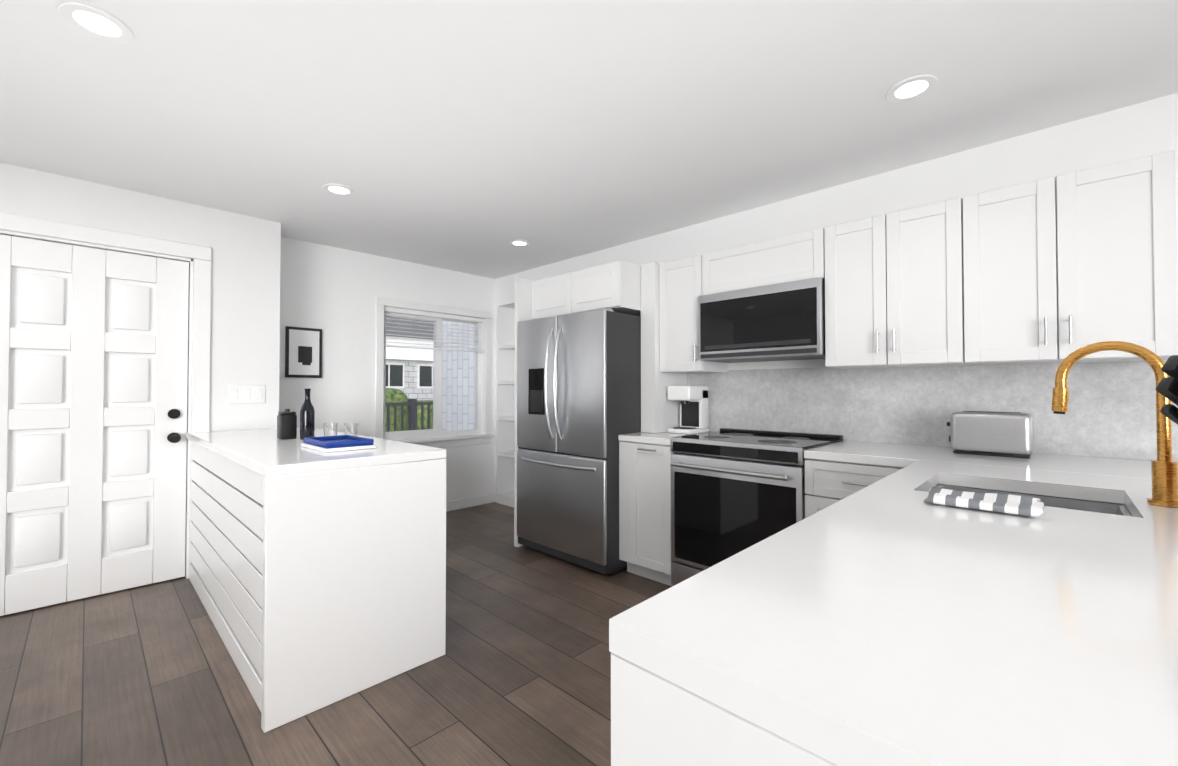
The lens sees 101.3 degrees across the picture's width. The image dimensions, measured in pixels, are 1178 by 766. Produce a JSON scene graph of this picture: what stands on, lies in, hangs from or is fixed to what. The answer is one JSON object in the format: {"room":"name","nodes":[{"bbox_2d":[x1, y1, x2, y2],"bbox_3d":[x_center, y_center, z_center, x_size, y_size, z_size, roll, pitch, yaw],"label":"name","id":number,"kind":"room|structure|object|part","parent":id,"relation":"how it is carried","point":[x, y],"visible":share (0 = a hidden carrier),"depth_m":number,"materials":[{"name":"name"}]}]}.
{"room":"kitchen","nodes":[
{"label":"kitchen","id":0,"kind":"room"},
{"bbox_2d":[0,162,280,431],"bbox_3d":[-3.628,0.034,2.342,0.500,2.400,3.560,-1,-1,44],"label":"wall","id":1,"kind":"structure","parent":0,"point":[245,304],"depth_m":3.21,"materials":[{"name":"paint"}]},
{"bbox_2d":[0,234,188,615],"bbox_3d":[-2.884,0.223,2.768,0.117,2.018,0.902,-1,-1,44],"label":"door","id":2,"kind":"structure","parent":1,"relation":"in","point":[93,379],"depth_m":2.79,"materials":[{"name":"paint"}]},
{"bbox_3d":[-2.586,0.344,3.015,0.034,0.060,0.060,-1,-1,44],"label":"door knob","id":3,"kind":"part","parent":2,"relation":"part of","materials":[{"name":"black metal"}]},
{"bbox_2d":[0,212,211,578],"bbox_3d":[-2.909,0.173,2.799,0.138,2.135,1.110,-1,-1,44],"label":"door frame","id":4,"kind":"structure","parent":1,"relation":"attached to","point":[198,387],"depth_m":3.09,"materials":[{"name":"paint"}]},
{"bbox_2d":[228,385,264,403],"bbox_3d":[-2.342,0.077,3.305,0.011,0.122,0.205,-1,-1,44],"label":"switch plate","id":5,"kind":"object","parent":1,"relation":"attached to","point":[246,393],"visible":1,"depth_m":3.30,"materials":[{"name":"white plastic"}]},
{"bbox_2d":[0,502,671,765],"bbox_3d":[-0.402,1.260,0.770,7.300,0.100,5.800,-1,-1,44],"label":"floor","id":6,"kind":"structure","parent":0,"point":[518,673],"depth_m":1.97,"materials":[{"name":"brown wood"}]},
{"bbox_2d":[186,427,446,732],"bbox_3d":[-1.606,0.773,2.632,1.987,0.930,0.700,-1,-1,44],"label":"kitchen island","id":7,"kind":"object","parent":6,"relation":"on","point":[317,578],"visible":0.98,"depth_m":1.96,"materials":[{"name":"paint"}]},
{"bbox_2d":[277,409,296,438],"bbox_3d":[-1.675,0.226,2.679,0.080,0.164,0.080,-1,-1,44],"label":"canister","id":8,"kind":"object","parent":7,"relation":"on","point":[287,424],"visible":1,"depth_m":2.65,"materials":[{"name":"plastic"}]},
{"bbox_2d":[300,389,314,439],"bbox_3d":[-1.547,0.169,2.654,0.070,0.277,0.070,-1,-1,44],"label":"wine bottle","id":9,"kind":"object","parent":7,"relation":"on","point":[307,419],"visible":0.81,"depth_m":2.63,"materials":[{"name":"black glass"}]},
{"bbox_2d":[324,423,337,435],"bbox_3d":[-1.405,0.262,2.627,0.068,0.090,0.068,-1,-1,44],"label":"tumbler","id":10,"kind":"object","parent":7,"relation":"on","point":[330,429],"visible":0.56,"depth_m":2.60,"materials":[{"name":"clear glass"}]},
{"bbox_2d":[301,435,375,452],"bbox_3d":[-1.180,0.281,2.270,0.340,0.042,0.220,-1,-1,44],"label":"tray","id":11,"kind":"object","parent":7,"relation":"on","point":[336,443],"visible":1,"depth_m":2.19,"materials":[{"name":"plastic"}]},
{"bbox_2d":[344,423,357,435],"bbox_3d":[-1.285,0.262,2.608,0.068,0.090,0.068,-1,-1,44],"label":"tumbler","id":12,"kind":"object","parent":7,"relation":"on","point":[351,429],"visible":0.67,"depth_m":2.58,"materials":[{"name":"clear glass"}]},
{"bbox_2d":[514,260,640,546],"bbox_3d":[0.026,0.224,3.670,0.954,2.059,0.748,-1,-1,44],"label":"cabinet","id":13,"kind":"object","parent":6,"relation":"on","point":[614,286],"visible":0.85,"depth_m":3.47,"materials":[{"name":"paint"}]},
{"bbox_2d":[517,308,640,575],"bbox_3d":[0.002,0.391,3.610,0.910,1.725,0.808,-1,-1,44],"label":"fridge","id":14,"kind":"object","parent":6,"relation":"on","point":[578,393],"visible":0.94,"depth_m":3.26,"materials":[{"name":"silver metal"}]},
{"bbox_2d":[619,441,673,586],"bbox_3d":[0.560,0.812,3.226,0.409,0.868,0.632,-1,-1,44],"label":"base cabinet","id":15,"kind":"object","parent":6,"relation":"on","point":[645,510],"depth_m":3.00,"materials":[{"name":"paint"}]},
{"bbox_2d":[618,431,710,445],"bbox_3d":[0.558,0.358,3.232,0.409,0.040,0.638,-1,-1,44],"label":"countertop","id":16,"kind":"structure","parent":15,"relation":"on","point":[663,438],"depth_m":3.06,"materials":[{"name":"white stone"}]},
{"bbox_2d":[667,386,708,433],"bbox_3d":[0.679,0.178,3.307,0.180,0.319,0.250,-1,-1,44],"label":"coffee maker","id":17,"kind":"object","parent":16,"relation":"on","point":[694,409],"visible":1,"depth_m":3.27,"materials":[{"name":"white plastic"}]},
{"bbox_2d":[671,428,842,585],"bbox_3d":[0.950,0.771,2.787,0.758,0.940,0.702,-1,-1,44],"label":"range","id":18,"kind":"object","parent":6,"relation":"on","point":[734,491],"visible":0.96,"depth_m":2.61,"materials":[{"name":"grey metal"}]},
{"bbox_2d":[805,459,901,517],"bbox_3d":[1.437,0.799,2.382,0.498,0.868,0.632,-1,-1,44],"label":"base cabinet","id":19,"kind":"object","parent":6,"relation":"on","point":[827,483],"depth_m":2.24,"materials":[{"name":"paint"}]},
{"bbox_2d":[804,440,932,465],"bbox_3d":[1.421,0.345,2.401,0.458,0.040,0.638,-1,-1,44],"label":"countertop","id":20,"kind":"structure","parent":19,"relation":"on","point":[870,453],"depth_m":2.28,"materials":[{"name":"white stone"}]},
{"bbox_2d":[609,446,1177,765],"bbox_3d":[1.247,0.762,1.215,0.930,0.909,2.578,-1,-1,44],"label":"countertop","id":21,"kind":"structure","parent":19,"relation":"on","point":[893,619],"depth_m":0.58,"materials":[{"name":"white stone"}]},
{"bbox_2d":[923,487,1043,516],"bbox_3d":[1.002,0.373,1.225,0.222,0.187,0.229,-1,-1,44],"label":"towel","id":22,"kind":"object","parent":21,"relation":"on","point":[1016,504],"visible":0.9,"depth_m":1.17,"materials":[{"name":"white fabric"}]},
{"bbox_2d":[947,411,1033,458],"bbox_3d":[1.803,0.225,2.182,0.300,0.190,0.170,-1,-1,44],"label":"toaster","id":23,"kind":"object","parent":21,"relation":"on","point":[1000,434],"visible":1,"depth_m":2.11,"materials":[{"name":"silver metal"}]},
{"bbox_2d":[935,484,1131,516],"bbox_3d":[1.241,0.486,1.393,0.488,0.268,0.468,-1,-1,44],"label":"sink","id":24,"kind":"object","parent":21,"relation":"in","point":[1090,505],"visible":0.06,"depth_m":1.47,"materials":[{"name":"silver metal"}]},
{"bbox_2d":[1051,341,1177,507],"bbox_3d":[1.396,0.098,1.288,0.234,0.418,0.096,-1,-1,44],"label":"faucet","id":25,"kind":"object","parent":21,"relation":"on","point":[1164,469],"visible":0.98,"depth_m":1.22,"materials":[{"name":"gold metal"}]},
{"bbox_2d":[1156,355,1177,424],"bbox_3d":[1.356,0.122,0.941,0.402,0.359,0.126,0,-1,-1],"label":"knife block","id":26,"kind":"object","parent":21,"relation":"on","point":[1167,387],"visible":1,"depth_m":0.97,"materials":[{"name":"black wood"}]},
{"bbox_2d":[279,237,494,501],"bbox_3d":[-1.672,0.069,4.623,0.150,2.400,2.440,-1,-1,44],"label":"wall","id":27,"kind":"structure","parent":0,"point":[332,293],"depth_m":4.17,"materials":[{"name":"paint"}]},
{"bbox_2d":[285,326,321,377],"bbox_3d":[-2.282,-0.243,3.868,0.023,0.400,0.260,-1,-1,44],"label":"picture frame","id":28,"kind":"object","parent":27,"relation":"attached to","point":[303,352],"visible":0.98,"depth_m":3.85,"materials":[{"name":"black plastic"}]},
{"bbox_2d":[375,297,494,447],"bbox_3d":[-1.500,-0.062,4.750,0.175,1.395,1.260,-1,-1,44],"label":"window","id":29,"kind":"structure","parent":27,"relation":"in","point":[380,401],"depth_m":4.79,"materials":[{"name":"paint"}]},
{"bbox_2d":[384,306,483,352],"bbox_3d":[-1.496,-0.507,4.753,0.040,0.360,1.072,-1,-1,44],"label":"window blind","id":30,"kind":"object","parent":29,"relation":"attached to","point":[429,314],"visible":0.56,"depth_m":4.70,"materials":[{"name":"white plastic"}]},
{"bbox_2d":[446,493,494,511],"bbox_3d":[-2.789,1.195,3.076,0.363,0.099,5.488,-1,-1,44],"label":"baseboard","id":31,"kind":"structure","parent":27,"relation":"attached to","point":[469,502],"depth_m":4.95,"materials":[{"name":"paint"}]},
{"bbox_2d":[0,0,1177,278],"bbox_3d":[-0.402,-1.239,0.808,7.300,0.100,5.800,-1,-1,44],"label":"ceiling","id":32,"kind":"structure","parent":0,"point":[470,136],"depth_m":2.01,"materials":[{"name":"paint"}]},
{"bbox_2d":[58,2,133,43],"bbox_3d":[-1.605,-1.173,1.577,0.176,0.008,0.176,-1,-1,44],"label":"recessed light","id":33,"kind":"object","parent":32,"relation":"in","point":[98,23],"visible":1,"depth_m":1.57,"materials":[{"name":"paint"}]},
{"bbox_2d":[322,183,354,195],"bbox_3d":[-1.495,-1.153,2.887,0.176,0.008,0.176,-1,-1,44],"label":"recessed light","id":34,"kind":"object","parent":32,"relation":"in","point":[337,189],"visible":1,"depth_m":2.88,"materials":[{"name":"paint"}]},
{"bbox_2d":[509,240,529,246],"bbox_3d":[-0.567,-1.137,3.937,0.176,0.008,0.176,-1,-1,44],"label":"recessed light","id":35,"kind":"object","parent":32,"relation":"in","point":[519,243],"visible":0.98,"depth_m":3.94,"materials":[{"name":"paint"}]},
{"bbox_2d":[885,74,937,102],"bbox_3d":[1.281,-1.168,1.921,0.176,0.008,0.176,-1,-1,44],"label":"recessed light","id":36,"kind":"object","parent":32,"relation":"in","point":[912,88],"visible":1,"depth_m":1.92,"materials":[{"name":"paint"}]},
{"bbox_2d":[494,93,1177,506],"bbox_3d":[1.681,0.042,2.843,7.150,2.400,0.350,-1,-1,44],"label":"wall","id":37,"kind":"structure","parent":0,"point":[1128,133],"depth_m":2.69,"materials":[{"name":"paint"}]},
{"bbox_2d":[498,344,514,457],"bbox_3d":[-0.442,0.185,4.854,1.196,1.175,0.294,-1,-1,44],"label":"shelf niche","id":38,"kind":"object","parent":37,"relation":"in","point":[509,454],"visible":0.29,"depth_m":5.08,"materials":[{"name":"paint"}]},
{"bbox_2d":[657,255,727,373],"bbox_3d":[0.712,-0.442,3.286,0.328,0.740,0.343,-1,-1,44],"label":"upper cabinet","id":39,"kind":"object","parent":37,"relation":"attached to","point":[678,281],"depth_m":3.18,"materials":[{"name":"paint"}]},
{"bbox_2d":[701,228,824,294],"bbox_3d":[1.094,-0.682,2.922,0.728,0.270,0.343,-1,-1,44],"label":"upper cabinet","id":40,"kind":"object","parent":37,"relation":"attached to","point":[799,256],"depth_m":2.77,"materials":[{"name":"paint"}]},
{"bbox_2d":[698,277,824,362],"bbox_3d":[1.075,-0.344,2.897,0.726,0.403,0.397,-1,-1,44],"label":"microwave","id":41,"kind":"object","parent":40,"relation":"attached to","point":[785,321],"visible":0.98,"depth_m":2.72,"materials":[{"name":"grey metal"}]},
{"bbox_2d":[825,202,942,368],"bbox_3d":[1.587,-0.454,2.444,0.637,0.740,0.343,-1,-1,44],"label":"upper cabinet","id":42,"kind":"object","parent":37,"relation":"attached to","point":[883,272],"depth_m":2.35,"materials":[{"name":"paint"}]},
{"bbox_2d":[687,360,1177,461],"bbox_3d":[1.551,0.117,2.715,2.562,0.424,0.010,-1,-1,44],"label":"backsplash","id":43,"kind":"structure","parent":37,"relation":"attached to","point":[1111,413],"depth_m":2.48,"materials":[{"name":"stone"}]},
{"bbox_2d":[941,150,1177,365],"bbox_3d":[1.973,-0.460,2.072,0.667,0.740,0.343,-1,-1,44],"label":"upper cabinet","id":44,"kind":"object","parent":37,"relation":"attached to","point":[1059,269],"depth_m":1.92,"materials":[{"name":"paint"}]},
{"label":"outside","id":45,"kind":"structure","parent":0,"visible":0},
{"bbox_3d":[-6.110,1.552,10.085,13.850,0.200,16.000,-1,-1,44],"label":"ground","id":46,"kind":"structure","parent":45,"visible":0},
{"bbox_2d":[385,388,432,431],"bbox_3d":[-5.099,0.746,9.020,1.200,1.378,9.850,-1,-1,44],"label":"hedge","id":47,"kind":"object","parent":46,"relation":"on","point":[393,393],"depth_m":9.66,"materials":[{"name":"green plant"}]},
{"bbox_2d":[386,317,433,399],"bbox_3d":[-8.892,-0.609,11.410,5.850,4.159,16.800,-1,-1,44],"label":"house","id":48,"kind":"structure","parent":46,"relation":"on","point":[405,368],"depth_m":12.22,"materials":[{"name":"white brick"}]},
{"bbox_3d":[-2.283,1.345,5.707,2.240,0.079,9.000,-1,-1,44],"label":"deck","id":49,"kind":"object","parent":46,"relation":"on","visible":0},
{"bbox_2d":[385,399,432,431],"bbox_3d":[-4.232,0.746,5.163,0.090,1.099,5.500,-1,-1,44],"label":"railing","id":50,"kind":"object","parent":49,"relation":"on","point":[412,412],"depth_m":6.88,"materials":[{"name":"black metal"}]},
{"bbox_2d":[442,320,474,430],"bbox_3d":[-1.459,-0.194,6.477,2.090,3.020,0.180,-1,-1,44],"label":"wall","id":51,"kind":"structure","parent":49,"relation":"on","point":[451,415],"depth_m":6.75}
]}

